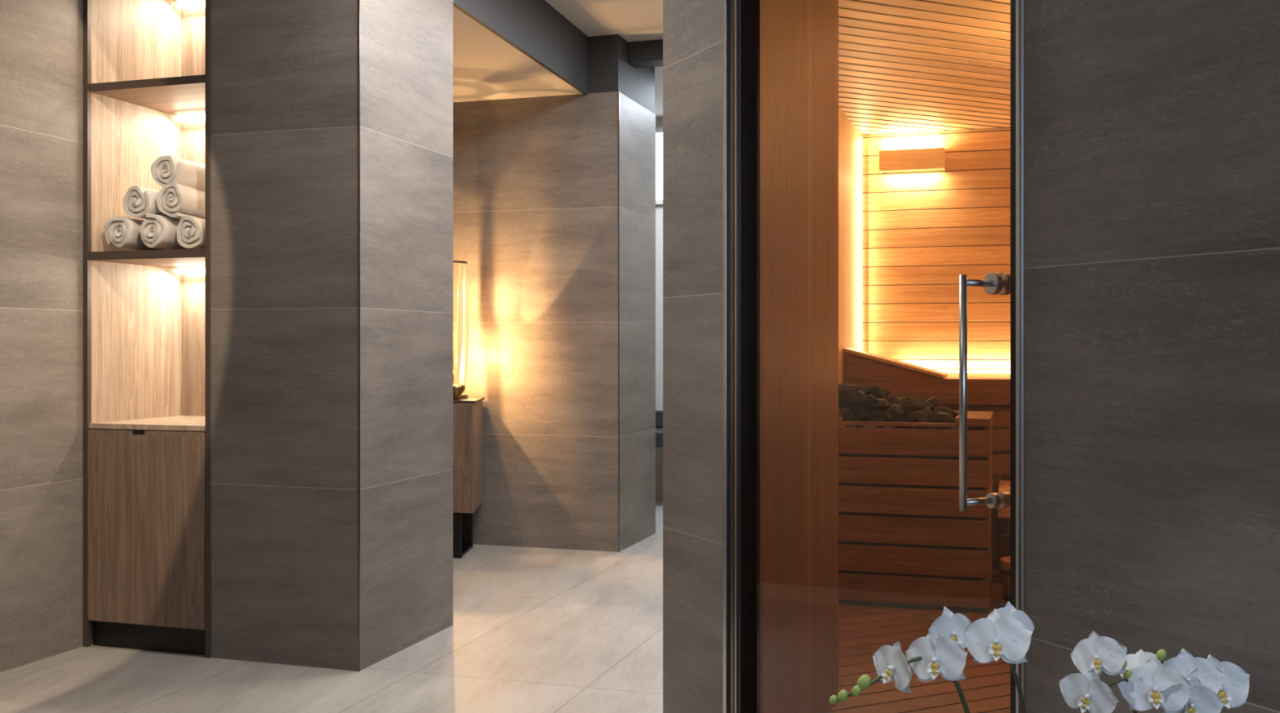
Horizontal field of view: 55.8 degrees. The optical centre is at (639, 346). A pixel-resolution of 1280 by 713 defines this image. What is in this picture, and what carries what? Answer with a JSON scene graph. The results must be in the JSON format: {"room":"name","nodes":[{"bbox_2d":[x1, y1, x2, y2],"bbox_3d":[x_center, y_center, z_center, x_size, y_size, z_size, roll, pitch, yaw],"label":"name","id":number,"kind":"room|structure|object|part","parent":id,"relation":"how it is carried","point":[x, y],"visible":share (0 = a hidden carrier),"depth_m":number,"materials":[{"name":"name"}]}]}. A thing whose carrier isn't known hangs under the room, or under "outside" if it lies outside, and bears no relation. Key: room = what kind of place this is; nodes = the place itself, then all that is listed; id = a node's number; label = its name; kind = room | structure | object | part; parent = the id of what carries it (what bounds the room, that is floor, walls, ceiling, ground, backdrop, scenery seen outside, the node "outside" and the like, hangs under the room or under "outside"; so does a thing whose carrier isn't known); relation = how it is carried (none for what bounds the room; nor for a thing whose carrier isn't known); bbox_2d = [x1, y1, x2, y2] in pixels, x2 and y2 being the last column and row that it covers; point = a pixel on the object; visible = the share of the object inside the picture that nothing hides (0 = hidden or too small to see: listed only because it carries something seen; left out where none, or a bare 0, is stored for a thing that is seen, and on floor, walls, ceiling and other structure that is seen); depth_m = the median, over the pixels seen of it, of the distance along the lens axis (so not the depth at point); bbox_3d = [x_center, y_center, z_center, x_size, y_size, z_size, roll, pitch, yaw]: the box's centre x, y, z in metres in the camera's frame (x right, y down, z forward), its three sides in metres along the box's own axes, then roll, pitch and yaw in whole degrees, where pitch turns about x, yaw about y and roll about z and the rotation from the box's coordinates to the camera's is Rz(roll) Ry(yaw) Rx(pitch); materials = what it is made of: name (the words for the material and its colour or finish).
{"room":"spa hallway","nodes":[
{"label":"spa hallway","id":0,"kind":"room"},
{"bbox_2d":[0,0,93,672],"bbox_3d":[-2.745,-0.277,2.303,0.226,2.700,5.692,0,0,17],"label":"wall","id":1,"kind":"structure","parent":0,"point":[42,41],"depth_m":4.13,"materials":[{"name":"grey tile"}]},
{"bbox_2d":[210,0,453,671],"bbox_3d":[-1.099,-0.277,4.406,0.579,2.700,0.692,0,0,17],"label":"wall column","id":2,"kind":"structure","parent":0,"point":[284,73],"depth_m":4.11,"materials":[{"name":"grey tile"}]},
{"bbox_2d":[358,0,359,671],"bbox_3d":[-0.927,-0.277,3.990,0.005,2.700,0.005,0,0,17],"label":"trim","id":3,"kind":"structure","parent":2,"relation":"attached to","point":[358,0],"depth_m":3.99,"materials":[{"name":"metal"}]},
{"bbox_2d":[0,496,1010,712],"bbox_3d":[0.268,1.102,3.455,9.000,0.102,10.100,0,0,17],"label":"floor","id":4,"kind":"structure","parent":0,"point":[533,629],"depth_m":4.03,"materials":[{"name":"tile"}]},
{"bbox_2d":[83,0,210,657],"bbox_3d":[-1.659,-0.154,4.484,0.532,2.455,0.525,0,0,17],"label":"built-in shelving","id":5,"kind":"object","parent":4,"relation":"on","point":[147,63],"visible":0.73,"depth_m":4.34,"materials":[{"name":"brown wood"}]},
{"bbox_3d":[-1.978,-0.154,4.323,0.020,2.455,0.018,0,0,17],"label":"frame","id":6,"kind":"part","parent":5,"relation":"part of","materials":[{"name":"brown metal"}]},
{"bbox_3d":[-1.760,0.304,4.256,0.060,0.014,0.009,0,0,17],"label":"finger pull","id":7,"kind":"part","parent":5,"relation":"part of","materials":[{"name":"black metal"}]},
{"bbox_3d":[-1.732,0.636,4.243,0.489,0.678,0.020,0,0,17],"label":"cabinet door","id":8,"kind":"part","parent":5,"relation":"part of","materials":[{"name":"brown wood"}]},
{"bbox_2d":[88,415,204,431],"bbox_3d":[-1.659,0.284,4.482,0.494,0.018,0.500,0,0,17],"label":"countertop","id":9,"kind":"structure","parent":5,"relation":"on","point":[192,423],"depth_m":4.30,"materials":[{"name":"brown wood"}]},
{"bbox_3d":[-1.658,-0.923,4.484,0.494,0.028,0.496,0,0,17],"label":"shelf","id":10,"kind":"part","parent":5,"relation":"part of","materials":[{"name":"brown wood"}]},
{"bbox_2d":[95,257,204,268],"bbox_3d":[-1.658,-0.322,4.484,0.494,0.030,0.496,0,0,17],"label":"shelf","id":11,"kind":"object","parent":5,"relation":"attached to","point":[103,262],"depth_m":4.42,"materials":[{"name":"brown wood"}]},
{"bbox_2d":[103,216,163,249],"bbox_3d":[-1.828,-0.407,4.452,0.126,0.109,0.326,0,0,14],"label":"towel","id":12,"kind":"object","parent":11,"relation":"on","point":[120,232],"depth_m":4.32,"materials":[{"name":"white fabric"}]},
{"bbox_2d":[139,213,191,249],"bbox_3d":[-1.690,-0.408,4.409,0.118,0.122,0.334,0,0,11],"label":"towel","id":13,"kind":"object","parent":11,"relation":"on","point":[158,230],"depth_m":4.27,"materials":[{"name":"white fabric"}]},
{"bbox_2d":[177,216,204,248],"bbox_3d":[-1.556,-0.400,4.378,0.125,0.113,0.320,0,0,8],"label":"towel","id":14,"kind":"object","parent":11,"relation":"on","point":[190,229],"depth_m":4.24,"materials":[{"name":"white fabric"}]},
{"bbox_2d":[103,155,204,249],"bbox_3d":[-1.687,-0.508,4.407,0.440,0.330,0.321,0,0,17],"label":"rolled towels","id":15,"kind":"object","parent":5,"relation":"on","point":[174,215],"visible":0.79,"depth_m":4.28,"materials":[{"name":"white fabric"}]},
{"bbox_2d":[122,186,178,219],"bbox_3d":[-1.757,-0.513,4.432,0.125,0.110,0.328,0,0,12],"label":"towel","id":16,"kind":"object","parent":15,"relation":"on","point":[138,202],"depth_m":4.29,"materials":[{"name":"white fabric"}]},
{"bbox_2d":[155,182,204,219],"bbox_3d":[-1.635,-0.515,4.396,0.116,0.120,0.332,0,0,8],"label":"towel","id":17,"kind":"object","parent":15,"relation":"on","point":[175,201],"depth_m":4.27,"materials":[{"name":"white fabric"}]},
{"bbox_3d":[-1.581,-0.197,4.727,0.530,2.360,0.015,0,0,17],"label":"panel","id":18,"kind":"part","parent":5,"relation":"part of","materials":[{"name":"brown wood"}]},
{"bbox_3d":[-1.488,-0.154,4.169,0.016,2.455,0.018,0,0,17],"label":"frame","id":19,"kind":"part","parent":5,"relation":"part of","materials":[{"name":"brown metal"}]},
{"bbox_2d":[453,396,484,558],"bbox_3d":[-1.286,0.673,6.414,1.097,0.800,0.430,0,0,17],"label":"sideboard","id":20,"kind":"object","parent":4,"relation":"on","point":[467,412],"visible":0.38,"depth_m":6.08,"materials":[{"name":"brown wood"}]},
{"bbox_2d":[453,384,465,399],"bbox_3d":[-0.936,0.235,6.141,0.100,0.074,0.100,0,0,17],"label":"decorative bowl","id":21,"kind":"object","parent":20,"relation":"on","point":[458,389],"visible":0.69,"depth_m":6.11,"materials":[{"name":"gold metal"}]},
{"bbox_2d":[453,260,468,399],"bbox_3d":[-0.981,-0.084,6.270,0.175,0.711,0.177,0,0,17],"label":"table lamp","id":22,"kind":"object","parent":20,"relation":"on","point":[462,350],"visible":0.41,"depth_m":6.26,"materials":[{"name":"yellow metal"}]},
{"bbox_2d":[655,409,662,446],"bbox_3d":[0.214,0.763,8.274,1.400,0.620,0.460,0,0,17],"label":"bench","id":23,"kind":"object","parent":4,"relation":"on","point":[659,414],"visible":0.02,"depth_m":8.43,"materials":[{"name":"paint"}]},
{"bbox_3d":[0.212,0.623,8.270,1.400,0.100,0.450,0,0,17],"label":"seat","id":24,"kind":"part","parent":23,"relation":"part of","materials":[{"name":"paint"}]},
{"bbox_3d":[0.274,0.512,8.465,1.400,0.119,0.060,0,0,17],"label":"backrest","id":25,"kind":"part","parent":23,"relation":"part of","materials":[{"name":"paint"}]},
{"bbox_2d":[838,382,993,612],"bbox_3d":[1.133,0.602,5.092,0.674,0.896,0.557,0,0,17],"label":"heater","id":26,"kind":"object","parent":4,"relation":"on","point":[905,540],"depth_m":4.83,"materials":[{"name":"brown wood"}]},
{"bbox_2d":[844,375,1010,582],"bbox_3d":[1.696,0.598,5.633,1.474,0.890,1.140,0,0,17],"label":"bench","id":27,"kind":"object","parent":4,"relation":"on","point":[984,393],"visible":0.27,"depth_m":5.64,"materials":[{"name":"brown wood"}]},
{"bbox_3d":[1.779,0.167,5.894,1.474,0.028,0.592,0,0,17],"label":"seat","id":28,"kind":"part","parent":27,"relation":"part of","materials":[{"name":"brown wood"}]},
{"bbox_3d":[1.950,0.673,5.243,0.755,0.100,0.550,0,0,17],"label":"seat","id":29,"kind":"part","parent":27,"relation":"part of","materials":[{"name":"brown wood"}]},
{"bbox_3d":[0.447,-0.032,2.412,0.614,2.190,0.658,0,0,17],"label":"glass pane","id":30,"kind":"object","parent":4,"relation":"on","visible":0},
{"bbox_2d":[959,274,992,511],"bbox_3d":[0.574,0.079,2.047,0.078,0.397,0.013,0,0,-26],"label":"handle bar","id":31,"kind":"object","parent":30,"relation":"attached to","point":[964,282],"visible":1,"depth_m":2.03,"materials":[{"name":"silver metal"}]},
{"bbox_2d":[982,271,1010,507],"bbox_3d":[0.614,0.075,2.067,0.053,0.402,0.053,0,0,17],"label":"rosettes","id":32,"kind":"object","parent":31,"relation":"attached to","point":[1001,285],"depth_m":2.06,"materials":[{"name":"silver metal"}]},
{"bbox_3d":[0.514,0.895,1.375,0.500,0.362,0.500,0,0,17],"label":"side table","id":33,"kind":"object","parent":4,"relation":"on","visible":0},
{"bbox_2d":[829,601,1034,712],"bbox_3d":[0.429,0.503,1.371,0.306,0.420,0.317,0,0,41],"label":"orchid","id":34,"kind":"object","parent":33,"relation":"on","point":[1006,633],"visible":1,"depth_m":1.35,"materials":[{"name":"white plant"}]},
{"bbox_2d":[1059,631,1249,712],"bbox_3d":[0.607,0.517,1.387,0.308,0.393,0.315,0,0,17],"label":"orchid","id":35,"kind":"object","parent":33,"relation":"on","point":[1184,682],"visible":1,"depth_m":1.35,"materials":[{"name":"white plant"}]},
{"bbox_2d":[453,5,582,102],"bbox_3d":[-1.511,-1.357,5.820,2.186,0.060,1.751,0,0,17],"label":"ceiling","id":36,"kind":"structure","parent":0,"point":[486,67],"depth_m":5.84,"materials":[{"name":"paint"}]},
{"bbox_2d":[453,0,587,94],"bbox_3d":[-0.506,-1.475,5.503,0.020,0.304,1.759,0,0,15],"label":"beam","id":37,"kind":"structure","parent":0,"point":[534,28],"depth_m":5.62,"materials":[{"name":"paint"}]},
{"bbox_2d":[453,91,655,551],"bbox_3d":[-1.482,-0.127,7.079,3.085,2.400,0.664,0,0,17],"label":"wall","id":38,"kind":"structure","parent":0,"point":[535,179],"depth_m":6.45,"materials":[{"name":"grey tile"}]},
{"bbox_2d":[617,91,619,551],"bbox_3d":[-0.110,-0.127,6.297,0.005,2.400,0.005,0,0,17],"label":"trim","id":39,"kind":"structure","parent":38,"relation":"attached to","point":[618,91],"depth_m":6.29,"materials":[{"name":"metal"}]},
{"bbox_2d":[453,34,654,114],"bbox_3d":[-1.483,-1.477,7.081,3.080,0.300,0.660,0,0,17],"label":"bulkhead","id":40,"kind":"object","parent":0,"point":[610,69],"depth_m":6.35,"materials":[{"name":"grey paint"}]},
{"bbox_2d":[544,0,662,117],"bbox_3d":[0.268,-1.667,3.455,9.000,0.080,10.100,0,0,17],"label":"ceiling","id":41,"kind":"structure","parent":0,"point":[634,20],"depth_m":6.00,"materials":[{"name":"paint"}]},
{"bbox_2d":[629,39,662,68],"bbox_3d":[0.489,-1.572,6.363,1.104,0.110,0.140,0,0,17],"label":"beam","id":42,"kind":"structure","parent":0,"point":[642,54],"depth_m":6.44,"materials":[{"name":"paint"}]},
{"bbox_2d":[655,117,662,497],"bbox_3d":[-0.300,-0.277,8.808,4.300,2.700,0.130,0,0,17],"label":"wall","id":43,"kind":"structure","parent":0,"point":[659,121],"depth_m":8.60,"materials":[{"name":"paint"}]},
{"bbox_2d":[655,128,662,204],"bbox_3d":[0.201,-1.277,8.567,1.360,0.540,0.030,0,0,17],"label":"window","id":44,"kind":"structure","parent":43,"relation":"in","point":[657,130],"depth_m":8.59,"materials":[{"name":"glass"}]},
{"bbox_3d":[0.202,-1.277,8.571,1.300,0.480,0.010,0,0,17],"label":"pane","id":45,"kind":"part","parent":44,"relation":"part of","materials":[{"name":"white glass"}]},
{"bbox_2d":[662,0,723,712],"bbox_3d":[0.141,-0.277,3.107,0.141,2.700,0.479,0,0,-9],"label":"wall pier","id":46,"kind":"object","parent":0,"point":[693,29],"visible":0.8,"depth_m":3.02,"materials":[{"name":"grey tile"}]},
{"bbox_2d":[730,0,733,712],"bbox_3d":[0.239,-0.027,2.851,0.047,2.200,0.045,0,0,17],"label":"channel","id":47,"kind":"object","parent":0,"point":[731,1],"depth_m":2.84,"materials":[{"name":"black metal"}]},
{"bbox_2d":[760,0,838,712],"bbox_3d":[0.334,-0.027,3.275,0.295,2.200,0.775,0,0,17],"label":"wall","id":48,"kind":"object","parent":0,"point":[799,38],"visible":0.6,"depth_m":3.26,"materials":[{"name":"red wood"}]},
{"bbox_2d":[838,106,860,419],"bbox_3d":[0.664,-0.277,4.951,0.080,2.700,3.390,0,0,17],"label":"wall","id":49,"kind":"structure","parent":0,"point":[849,139],"depth_m":6.00,"materials":[{"name":"brown wood"}]},
{"bbox_2d":[844,347,947,377],"bbox_3d":[1.253,0.081,5.900,0.468,0.142,0.305,0,0,17],"label":"backrest","id":50,"kind":"object","parent":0,"point":[858,363],"depth_m":5.79,"materials":[{"name":"brown wood"}]},
{"bbox_2d":[838,0,1010,134],"bbox_3d":[1.124,-1.128,3.840,1.494,0.003,5.002,0,0,17],"label":"sauna ceiling","id":51,"kind":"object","parent":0,"point":[981,4],"depth_m":4.86,"materials":[{"name":"brown wood"}]},
{"bbox_2d":[860,127,1010,536],"bbox_3d":[1.945,-0.277,6.265,1.610,2.700,0.113,0,0,17],"label":"wall","id":52,"kind":"structure","parent":0,"point":[922,229],"depth_m":6.33,"materials":[{"name":"brown wood"}]},
{"bbox_2d":[879,147,945,173],"bbox_3d":[1.423,-0.971,6.321,0.333,0.107,0.091,0,0,17],"label":"wall sconce","id":53,"kind":"object","parent":52,"relation":"attached to","point":[931,157],"visible":1,"depth_m":6.28,"materials":[{"name":"brown"}]},
{"bbox_2d":[860,136,1010,373],"bbox_3d":[1.876,-0.490,6.214,1.470,1.255,0.019,0,0,17],"label":"led strip","id":54,"kind":"object","parent":52,"relation":"attached to","point":[941,371],"depth_m":6.43,"materials":[{"name":"white plastic"}]},
{"bbox_2d":[1000,555,1010,605],"bbox_3d":[1.554,0.954,4.843,0.216,0.192,0.216,0,0,17],"label":"bucket","id":55,"kind":"object","parent":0,"point":[1005,562],"depth_m":4.82,"materials":[{"name":"brown wood"}]},
{"bbox_2d":[1024,0,1279,712],"bbox_3d":[1.716,-0.277,-0.186,0.100,2.700,4.851,0,0,-26],"label":"wall","id":56,"kind":"structure","parent":0,"point":[1152,127],"depth_m":1.75,"materials":[{"name":"grey tile"}]},
{"bbox_2d":[1010,0,1020,712],"bbox_3d":[0.646,-0.027,2.004,0.064,2.200,0.023,0,0,-26],"label":"door frame","id":57,"kind":"structure","parent":56,"relation":"attached to","point":[1012,2],"depth_m":2.00,"materials":[{"name":"metal"}]},
{"bbox_2d":[1015,0,1019,712],"bbox_3d":[0.620,-0.027,1.981,0.004,2.200,0.005,0,0,-26],"label":"jamb edge","id":58,"kind":"object","parent":56,"relation":"attached to","point":[1017,2],"visible":1,"depth_m":1.98,"materials":[{"name":"metal"}]},
{"bbox_2d":[1020,0,1024,712],"bbox_3d":[0.626,-0.277,1.978,0.003,2.700,0.006,0,0,-26],"label":"trim","id":59,"kind":"structure","parent":56,"relation":"attached to","point":[1022,2],"depth_m":1.98,"materials":[{"name":"metal"}]},
{"bbox_3d":[0.458,-1.377,2.449,0.748,0.500,0.791,0,0,17],"label":"lintel","id":60,"kind":"object","parent":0,"visible":0},
{"bbox_2d":[723,0,728,712],"bbox_3d":[0.224,-0.027,2.876,0.054,2.200,0.015,0,0,-26],"label":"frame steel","id":61,"kind":"object","parent":60,"relation":"attached to","point":[726,2],"visible":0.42,"depth_m":2.86,"materials":[{"name":"black metal"}]},
{"bbox_2d":[728,0,730,712],"bbox_3d":[0.234,-0.027,2.865,0.046,2.200,0.014,0,0,-26],"label":"frame","id":62,"kind":"object","parent":61,"relation":"attached to","point":[729,0],"visible":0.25,"depth_m":2.86,"materials":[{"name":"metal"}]},
{"bbox_2d":[733,0,759,712],"bbox_3d":[0.249,-0.027,2.827,0.052,2.200,0.036,0,0,-26],"label":"frame","id":63,"kind":"object","parent":60,"relation":"attached to","point":[748,11],"visible":1,"depth_m":2.81,"materials":[{"name":"metal"}]},
{"bbox_2d":[734,0,737,712],"bbox_3d":[0.224,-0.027,2.816,0.003,2.200,0.006,0,0,-26],"label":"frame edge","id":64,"kind":"object","parent":63,"relation":"attached to","point":[735,1],"visible":1,"depth_m":2.81,"materials":[{"name":"metal"}]}
]}

